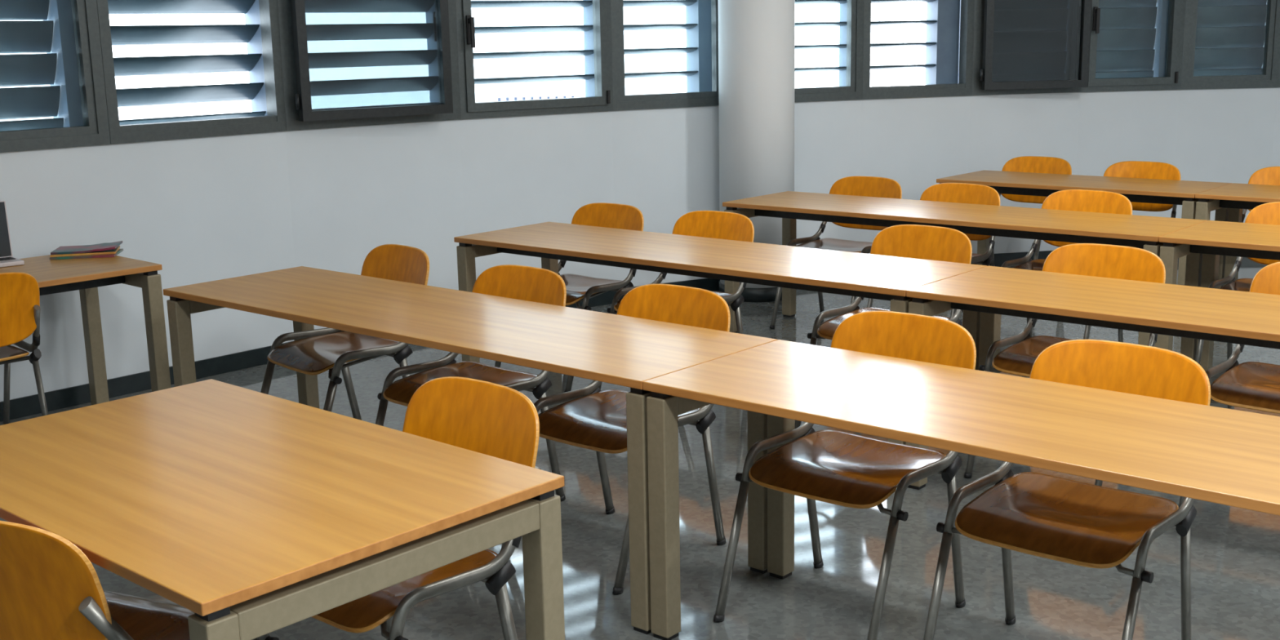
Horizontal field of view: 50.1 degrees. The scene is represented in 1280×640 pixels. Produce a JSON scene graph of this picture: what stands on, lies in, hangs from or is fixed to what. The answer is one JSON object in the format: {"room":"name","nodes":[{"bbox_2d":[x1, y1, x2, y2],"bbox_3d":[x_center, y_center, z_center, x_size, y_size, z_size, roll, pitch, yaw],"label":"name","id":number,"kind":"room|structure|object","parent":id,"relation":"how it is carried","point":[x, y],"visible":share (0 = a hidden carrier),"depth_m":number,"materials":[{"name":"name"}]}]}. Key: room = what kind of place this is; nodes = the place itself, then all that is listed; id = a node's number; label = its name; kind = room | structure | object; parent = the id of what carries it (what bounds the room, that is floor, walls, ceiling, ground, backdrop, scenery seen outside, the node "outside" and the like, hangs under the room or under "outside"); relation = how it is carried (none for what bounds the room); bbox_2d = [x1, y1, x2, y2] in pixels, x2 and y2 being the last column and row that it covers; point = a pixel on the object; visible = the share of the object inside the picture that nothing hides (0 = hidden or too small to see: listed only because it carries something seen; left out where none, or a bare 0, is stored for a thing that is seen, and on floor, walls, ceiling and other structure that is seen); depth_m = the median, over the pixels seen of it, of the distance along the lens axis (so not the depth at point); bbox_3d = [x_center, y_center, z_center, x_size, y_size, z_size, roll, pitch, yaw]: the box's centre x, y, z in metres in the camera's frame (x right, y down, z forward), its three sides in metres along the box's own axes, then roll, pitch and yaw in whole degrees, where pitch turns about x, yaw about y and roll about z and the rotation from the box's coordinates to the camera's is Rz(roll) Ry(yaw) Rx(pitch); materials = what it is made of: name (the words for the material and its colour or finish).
{"room":"classroom","nodes":[
{"label":"classroom","id":0,"kind":"room"},
{"bbox_2d":[0,105,719,401],"bbox_3d":[-3.232,-0.969,5.470,10.358,3.100,0.607,-12,16,-43],"label":"wall","id":1,"kind":"structure","parent":0,"point":[212,208],"depth_m":7.26,"materials":[{"name":"white paint"}]},
{"bbox_2d":[0,0,110,152],"bbox_3d":[-2.845,-1.481,5.929,0.090,1.498,0.964,9,16,41],"label":"window","id":2,"kind":"structure","parent":1,"relation":"in","point":[95,131],"depth_m":6.28,"materials":[{"name":"grey metal"}]},
{"bbox_2d":[0,0,83,131],"bbox_3d":[-2.984,-1.491,6.032,0.155,1.517,0.938,9,16,41],"label":"shutter","id":3,"kind":"object","parent":2,"relation":"attached to","point":[28,26],"visible":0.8,"depth_m":6.31,"materials":[{"name":"grey metal"}]},
{"bbox_2d":[96,0,453,144],"bbox_3d":[-1.844,-1.709,6.929,1.907,1.498,0.219,-11,15,-39],"label":"window","id":4,"kind":"structure","parent":1,"relation":"in","point":[354,59],"depth_m":7.17,"materials":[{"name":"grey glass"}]},
{"bbox_2d":[107,0,266,124],"bbox_3d":[-2.330,-1.661,6.745,0.155,1.500,0.970,9,16,41],"label":"shutter","id":5,"kind":"object","parent":4,"relation":"attached to","point":[250,33],"visible":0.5,"depth_m":6.88,"materials":[{"name":"white metal"}]},
{"bbox_2d":[0,278,719,422],"bbox_3d":[-3.164,0.515,5.721,10.305,0.089,0.498,-12,16,-43],"label":"baseboard","id":6,"kind":"structure","parent":1,"relation":"attached to","point":[26,406],"depth_m":6.68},
{"bbox_2d":[277,0,461,130],"bbox_3d":[-1.471,-1.802,7.338,1.086,1.498,0.090,-11,16,-40],"label":"window","id":7,"kind":"structure","parent":1,"relation":"in","point":[293,123],"depth_m":7.25,"materials":[{"name":"grey metal"}]},
{"bbox_2d":[455,0,613,119],"bbox_3d":[-0.612,-1.948,7.955,1.044,1.498,0.160,-9,14,-34],"label":"window","id":8,"kind":"structure","parent":1,"relation":"in","point":[602,100],"depth_m":8.08,"materials":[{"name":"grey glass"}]},
{"bbox_2d":[471,0,595,97],"bbox_3d":[-0.731,-1.980,8.122,1.050,1.500,0.155,-9,14,-34],"label":"shutter","id":9,"kind":"object","parent":8,"relation":"attached to","point":[587,5],"visible":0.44,"depth_m":8.25,"materials":[{"name":"white metal"}]},
{"bbox_2d":[610,0,719,111],"bbox_3d":[0.168,-2.071,8.473,0.840,1.498,0.090,-7,13,-28],"label":"window","id":10,"kind":"structure","parent":1,"relation":"in","point":[621,101],"depth_m":8.49,"materials":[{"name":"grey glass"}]},
{"bbox_2d":[622,0,711,92],"bbox_3d":[0.071,-2.098,8.614,0.814,1.500,0.155,-7,13,-28],"label":"shutter","id":11,"kind":"object","parent":10,"relation":"attached to","point":[697,26],"visible":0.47,"depth_m":8.76,"materials":[{"name":"grey metal"}]},
{"bbox_2d":[0,257,1279,639],"bbox_3d":[2.695,0.840,4.184,11.972,0.150,15.932,9,15,40],"label":"floor","id":12,"kind":"structure","parent":0,"point":[1235,552],"depth_m":4.31,"materials":[{"name":"tile"}]},
{"bbox_2d":[0,271,48,424],"bbox_3d":[-2.693,0.196,5.425,0.552,0.826,0.670,-12,16,-43],"label":"chair","id":13,"kind":"object","parent":12,"relation":"on","point":[20,294],"visible":0.95,"depth_m":5.32,"materials":[{"name":"orange wood"}]},
{"bbox_2d":[0,254,171,404],"bbox_3d":[-2.917,0.237,5.438,0.680,0.740,1.897,10,16,42],"label":"table","id":14,"kind":"object","parent":12,"relation":"on","point":[85,275],"visible":0.69,"depth_m":5.86,"materials":[{"name":"brown wood"}]},
{"bbox_2d":[0,200,24,267],"bbox_3d":[-2.809,-0.355,5.808,0.300,0.262,0.176,-11,15,-40],"label":"laptop","id":15,"kind":"object","parent":14,"relation":"on","point":[6,260],"visible":1,"depth_m":5.94,"materials":[{"name":"silver metal"}]},
{"bbox_2d":[49,248,123,259],"bbox_3d":[-2.464,-0.294,6.103,0.270,0.009,0.190,-3,12,-8],"label":"magazine","id":16,"kind":"object","parent":14,"relation":"on","point":[119,251],"visible":0.51,"depth_m":6.02,"materials":[{"name":"paper"}]},
{"bbox_2d":[49,245,119,257],"bbox_3d":[-2.477,-0.307,6.121,0.270,0.009,0.190,-4,12,-14],"label":"magazine","id":17,"kind":"object","parent":16,"relation":"on","point":[113,251],"visible":0.46,"depth_m":6.04,"materials":[{"name":"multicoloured paper"}]},
{"bbox_2d":[50,240,122,254],"bbox_3d":[-2.470,-0.324,6.118,0.270,0.022,0.190,-3,12,-10],"label":"magazine","id":18,"kind":"object","parent":17,"relation":"on","point":[108,246],"visible":1,"depth_m":6.08,"materials":[{"name":"grey paper"}]},
{"bbox_2d":[0,520,279,639],"bbox_3d":[-1.105,0.695,2.874,0.552,0.826,0.670,4,13,22],"label":"chair","id":19,"kind":"object","parent":12,"relation":"on","point":[50,589],"visible":0.84,"depth_m":2.53,"materials":[{"name":"orange wood"}]},
{"bbox_2d":[0,378,564,639],"bbox_3d":[-0.954,0.680,3.122,1.382,0.740,0.859,9,16,41],"label":"table","id":20,"kind":"object","parent":12,"relation":"on","point":[255,514],"visible":0.99,"depth_m":2.84,"materials":[{"name":"brown wood"}]},
{"bbox_2d":[260,244,429,420],"bbox_3d":[-1.195,0.149,5.504,0.670,0.826,0.552,-12,16,-41],"label":"chair","id":21,"kind":"object","parent":12,"relation":"on","point":[318,351],"visible":0.68,"depth_m":5.54,"materials":[{"name":"brown wood"}]},
{"bbox_2d":[311,376,541,639],"bbox_3d":[-0.588,0.611,3.227,0.552,0.826,0.670,9,16,41],"label":"chair","id":22,"kind":"object","parent":12,"relation":"on","point":[500,421],"visible":0.43,"depth_m":3.24,"materials":[{"name":"orange wood"}]},
{"bbox_2d":[163,266,777,634],"bbox_3d":[-0.693,0.332,4.766,2.401,0.740,0.639,9,15,40],"label":"table","id":23,"kind":"object","parent":12,"relation":"on","point":[621,350],"visible":0.62,"depth_m":4.37,"materials":[{"name":"brown wood"}]},
{"bbox_2d":[375,264,566,502],"bbox_3d":[-0.614,0.261,4.909,0.552,0.826,0.670,9,15,40],"label":"chair","id":24,"kind":"object","parent":12,"relation":"on","point":[528,283],"visible":0.47,"depth_m":4.99,"materials":[{"name":"orange wood"}]},
{"bbox_2d":[494,202,644,392],"bbox_3d":[-0.332,-0.130,6.759,0.552,0.826,0.670,9,15,40],"label":"chair","id":25,"kind":"object","parent":12,"relation":"on","point":[580,288],"visible":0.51,"depth_m":6.83,"materials":[{"name":"orange wood"}]},
{"bbox_2d":[499,284,730,594],"bbox_3d":[-0.058,0.345,4.454,0.552,0.826,0.670,9,15,40],"label":"chair","id":26,"kind":"object","parent":12,"relation":"on","point":[589,417],"visible":0.48,"depth_m":4.50,"materials":[{"name":"orange wood"}]},
{"bbox_2d":[598,210,754,389],"bbox_3d":[0.180,-0.059,6.372,0.552,0.826,0.670,9,15,40],"label":"chair","id":27,"kind":"object","parent":12,"relation":"on","point":[704,224],"visible":0.34,"depth_m":6.48,"materials":[{"name":"orange wood"}]},
{"bbox_2d":[453,222,986,444],"bbox_3d":[0.252,0.060,5.980,2.401,0.740,0.639,9,15,40],"label":"table","id":28,"kind":"object","parent":12,"relation":"on","point":[878,277],"visible":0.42,"depth_m":5.74,"materials":[{"name":"brown wood"}]},
{"bbox_2d":[718,0,795,302],"bbox_3d":[0.722,-1.677,8.489,0.488,3.098,0.488,9,15,40],"label":"column","id":29,"kind":"structure","parent":12,"relation":"on","point":[757,37],"depth_m":8.38,"materials":[{"name":"paint"}]},
{"bbox_2d":[769,176,902,328],"bbox_3d":[1.137,-0.374,7.791,0.552,0.826,0.670,9,15,40],"label":"chair","id":30,"kind":"object","parent":12,"relation":"on","point":[866,186],"visible":0.48,"depth_m":7.91,"materials":[{"name":"orange wood"}]},
{"bbox_2d":[713,311,976,639],"bbox_3d":[0.610,0.441,3.929,0.552,0.826,0.670,9,15,40],"label":"chair","id":31,"kind":"object","parent":12,"relation":"on","point":[835,467],"visible":0.73,"depth_m":3.94,"materials":[{"name":"orange wood"}]},
{"bbox_2d":[794,224,972,429],"bbox_3d":[1.041,0.052,5.756,0.552,0.826,0.670,9,15,40],"label":"chair","id":32,"kind":"object","parent":12,"relation":"on","point":[908,241],"visible":0.31,"depth_m":5.89,"materials":[{"name":"orange wood"}]},
{"bbox_2d":[866,182,1000,318],"bbox_3d":[1.577,-0.289,7.340,0.552,0.826,0.670,9,15,40],"label":"chair","id":33,"kind":"object","parent":12,"relation":"on","point":[960,193],"visible":0.25,"depth_m":7.45,"materials":[{"name":"orange wood"}]},
{"bbox_2d":[642,339,1279,639],"bbox_3d":[1.134,0.616,3.230,2.401,0.740,0.639,9,15,40],"label":"table","id":34,"kind":"object","parent":12,"relation":"on","point":[1230,457],"visible":0.98,"depth_m":3.39,"materials":[{"name":"brown wood"}]},
{"bbox_2d":[722,191,1207,360],"bbox_3d":[1.581,-0.200,7.101,2.401,0.740,0.639,9,15,40],"label":"table","id":35,"kind":"object","parent":12,"relation":"on","point":[1144,232],"visible":0.58,"depth_m":6.84,"materials":[{"name":"brown wood"}]},
{"bbox_2d":[991,155,1071,266],"bbox_3d":[2.422,-0.612,8.809,0.552,0.826,0.670,9,15,40],"label":"chair","id":36,"kind":"object","parent":12,"relation":"on","point":[1034,164],"visible":0.16,"depth_m":8.98,"materials":[{"name":"orange wood"}]},
{"bbox_2d":[964,243,1165,486],"bbox_3d":[1.616,0.168,5.141,0.552,0.826,0.670,9,15,40],"label":"chair","id":37,"kind":"object","parent":12,"relation":"on","point":[1103,260],"visible":0.38,"depth_m":5.25,"materials":[{"name":"orange wood"}]},
{"bbox_2d":[1000,189,1132,342],"bbox_3d":[2.129,-0.211,6.914,0.552,0.826,0.670,9,15,40],"label":"chair","id":38,"kind":"object","parent":12,"relation":"on","point":[1077,200],"visible":0.17,"depth_m":7.07,"materials":[{"name":"orange wood"}]},
{"bbox_2d":[923,339,1210,639],"bbox_3d":[1.099,0.521,3.496,0.552,0.826,0.670,9,15,40],"label":"chair","id":39,"kind":"object","parent":12,"relation":"on","point":[1060,519],"visible":0.74,"depth_m":3.51,"materials":[{"name":"orange wood"}]},
{"bbox_2d":[936,169,1232,288],"bbox_3d":[2.655,-0.476,8.322,1.577,0.740,0.639,9,15,40],"label":"table","id":40,"kind":"object","parent":12,"relation":"on","point":[1183,193],"visible":0.34,"depth_m":8.07,"materials":[{"name":"brown wood"}]},
{"bbox_2d":[905,266,1279,489],"bbox_3d":[2.079,0.344,4.443,2.401,0.740,0.639,9,15,40],"label":"table","id":41,"kind":"object","parent":12,"relation":"on","point":[1220,315],"visible":0.76,"depth_m":4.70,"materials":[{"name":"brown wood"}]},
{"bbox_2d":[1103,160,1181,217],"bbox_3d":[2.940,-0.526,8.348,0.552,0.826,0.670,9,15,40],"label":"chair","id":42,"kind":"object","parent":12,"relation":"on","point":[1128,169],"visible":0.13,"depth_m":8.48,"materials":[{"name":"orange wood"}]},
{"bbox_2d":[1154,220,1279,371],"bbox_3d":[3.408,0.084,5.564,2.401,0.740,0.639,9,15,40],"label":"table","id":43,"kind":"object","parent":12,"relation":"on","point":[1212,239],"visible":0.68,"depth_m":6.05,"materials":[{"name":"brown wood"}]},
{"bbox_2d":[1178,262,1279,507],"bbox_3d":[2.225,0.256,4.661,0.552,0.826,0.670,9,15,40],"label":"chair","id":44,"kind":"object","parent":12,"relation":"on","point":[1254,385],"visible":0.67,"depth_m":4.71,"materials":[{"name":"orange wood"}]},
{"bbox_2d":[1195,182,1279,285],"bbox_3d":[4.008,-0.266,7.184,1.977,0.740,0.639,9,15,40],"label":"table","id":45,"kind":"object","parent":12,"relation":"on","point":[1235,197],"visible":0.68,"depth_m":7.55,"materials":[{"name":"brown wood"}]},
{"bbox_2d":[1195,201,1279,364],"bbox_3d":[2.911,-0.091,6.260,0.552,0.826,0.670,9,15,40],"label":"chair","id":46,"kind":"object","parent":12,"relation":"on","point":[1268,213],"visible":0.3,"depth_m":6.49,"materials":[{"name":"orange wood"}]},
{"bbox_2d":[1237,166,1279,279],"bbox_3d":[3.634,-0.437,7.854,0.552,0.826,0.670,9,15,40],"label":"chair","id":47,"kind":"object","parent":12,"relation":"on","point":[1270,175],"visible":0.16,"depth_m":8.10,"materials":[{"name":"orange wood"}]},
{"bbox_2d":[794,87,1279,253],"bbox_3d":[6.602,-1.764,8.339,11.875,3.100,2.282,2,12,15],"label":"wall","id":48,"kind":"structure","parent":0,"point":[1228,135],"depth_m":9.55,"materials":[{"name":"white paint"}]},
{"bbox_2d":[794,0,863,102],"bbox_3d":[1.088,-2.179,8.902,0.800,1.498,0.090,-6,13,-22],"label":"window","id":49,"kind":"structure","parent":48,"relation":"in","point":[853,90],"depth_m":9.07,"materials":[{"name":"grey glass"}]},
{"bbox_2d":[795,0,847,86],"bbox_3d":[1.022,-2.210,9.058,0.806,1.500,0.156,-6,13,-22],"label":"shutter","id":50,"kind":"object","parent":49,"relation":"attached to","point":[842,24],"visible":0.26,"depth_m":9.20,"materials":[{"name":"white metal"}]},
{"bbox_2d":[862,0,1091,99],"bbox_3d":[2.246,-2.270,9.229,1.620,1.498,0.204,-3,12,-9],"label":"window","id":51,"kind":"structure","parent":48,"relation":"in","point":[1028,44],"depth_m":9.31,"materials":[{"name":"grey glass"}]},
{"bbox_2d":[870,0,959,84],"bbox_3d":[1.790,-2.281,9.325,0.798,1.500,0.156,-5,12,-17],"label":"shutter","id":52,"kind":"object","parent":51,"relation":"attached to","point":[941,44],"visible":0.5,"depth_m":9.41,"materials":[{"name":"grey metal"}]},
{"bbox_2d":[957,0,960,83],"bbox_3d":[2.621,-2.330,9.537,0.830,1.523,0.155,-4,12,-11],"label":"shutter","id":53,"kind":"object","parent":51,"relation":"attached to","point":[960,0],"visible":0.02,"depth_m":9.53,"materials":[{"name":"grey metal"}]},
{"bbox_2d":[971,0,1081,95],"bbox_3d":[2.657,-2.308,9.369,0.824,1.498,0.090,-4,12,-11],"label":"window","id":54,"kind":"structure","parent":48,"relation":"in","point":[979,4],"depth_m":9.38,"materials":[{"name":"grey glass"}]},
{"bbox_2d":[971,248,1142,266],"bbox_3d":[6.615,-0.278,8.585,11.719,0.089,2.171,2,12,15],"label":"baseboard","id":55,"kind":"structure","parent":48,"relation":"attached to","point":[999,258],"depth_m":9.70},
{"bbox_2d":[1081,0,1186,92],"bbox_3d":[3.430,-2.342,9.460,0.730,1.498,0.160,-3,12,-7],"label":"window","id":56,"kind":"structure","parent":48,"relation":"in","point":[1171,80],"depth_m":9.57,"materials":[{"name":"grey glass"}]},
{"bbox_2d":[1095,0,1168,78],"bbox_3d":[3.389,-2.372,9.662,0.704,1.523,0.155,-3,12,-7],"label":"shutter","id":57,"kind":"object","parent":56,"relation":"attached to","point":[1132,37],"visible":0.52,"depth_m":9.74,"materials":[{"name":"grey metal"}]},
{"bbox_2d":[1180,0,1279,89],"bbox_3d":[4.141,-2.375,9.550,0.698,1.498,0.090,-2,12,-2],"label":"window","id":58,"kind":"structure","parent":48,"relation":"in","point":[1269,76],"depth_m":9.63,"materials":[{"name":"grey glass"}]},
{"bbox_2d":[1193,0,1267,75],"bbox_3d":[4.134,-2.399,9.721,0.704,1.523,0.155,-2,12,-2],"label":"shutter","id":59,"kind":"object","parent":58,"relation":"attached to","point":[1230,34],"visible":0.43,"depth_m":9.80,"materials":[{"name":"grey metal"}]},
{"bbox_2d":[1278,66,1279,87],"bbox_3d":[4.851,-2.389,9.549,0.714,1.498,0.090,-1,12,2],"label":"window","id":60,"kind":"structure","parent":48,"relation":"in","point":[1279,66],"depth_m":9.66,"materials":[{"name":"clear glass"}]},
{"label":"outside","id":61,"kind":"structure","parent":0,"visible":0},
{"bbox_2d":[0,71,924,121],"bbox_3d":[-1.062,-0.795,14.236,100.000,0.100,100.000,9,15,40],"label":"ground","id":62,"kind":"structure","parent":61,"point":[656,85],"depth_m":53.51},
{"bbox_2d":[497,95,574,101],"bbox_3d":[-1.028,-1.526,13.906,0.840,1.465,0.040,-2,12,-4],"label":"fence","id":63,"kind":"object","parent":62,"relation":"on","point":[540,97],"visible":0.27,"depth_m":13.74,"materials":[{"name":"grey metal"}]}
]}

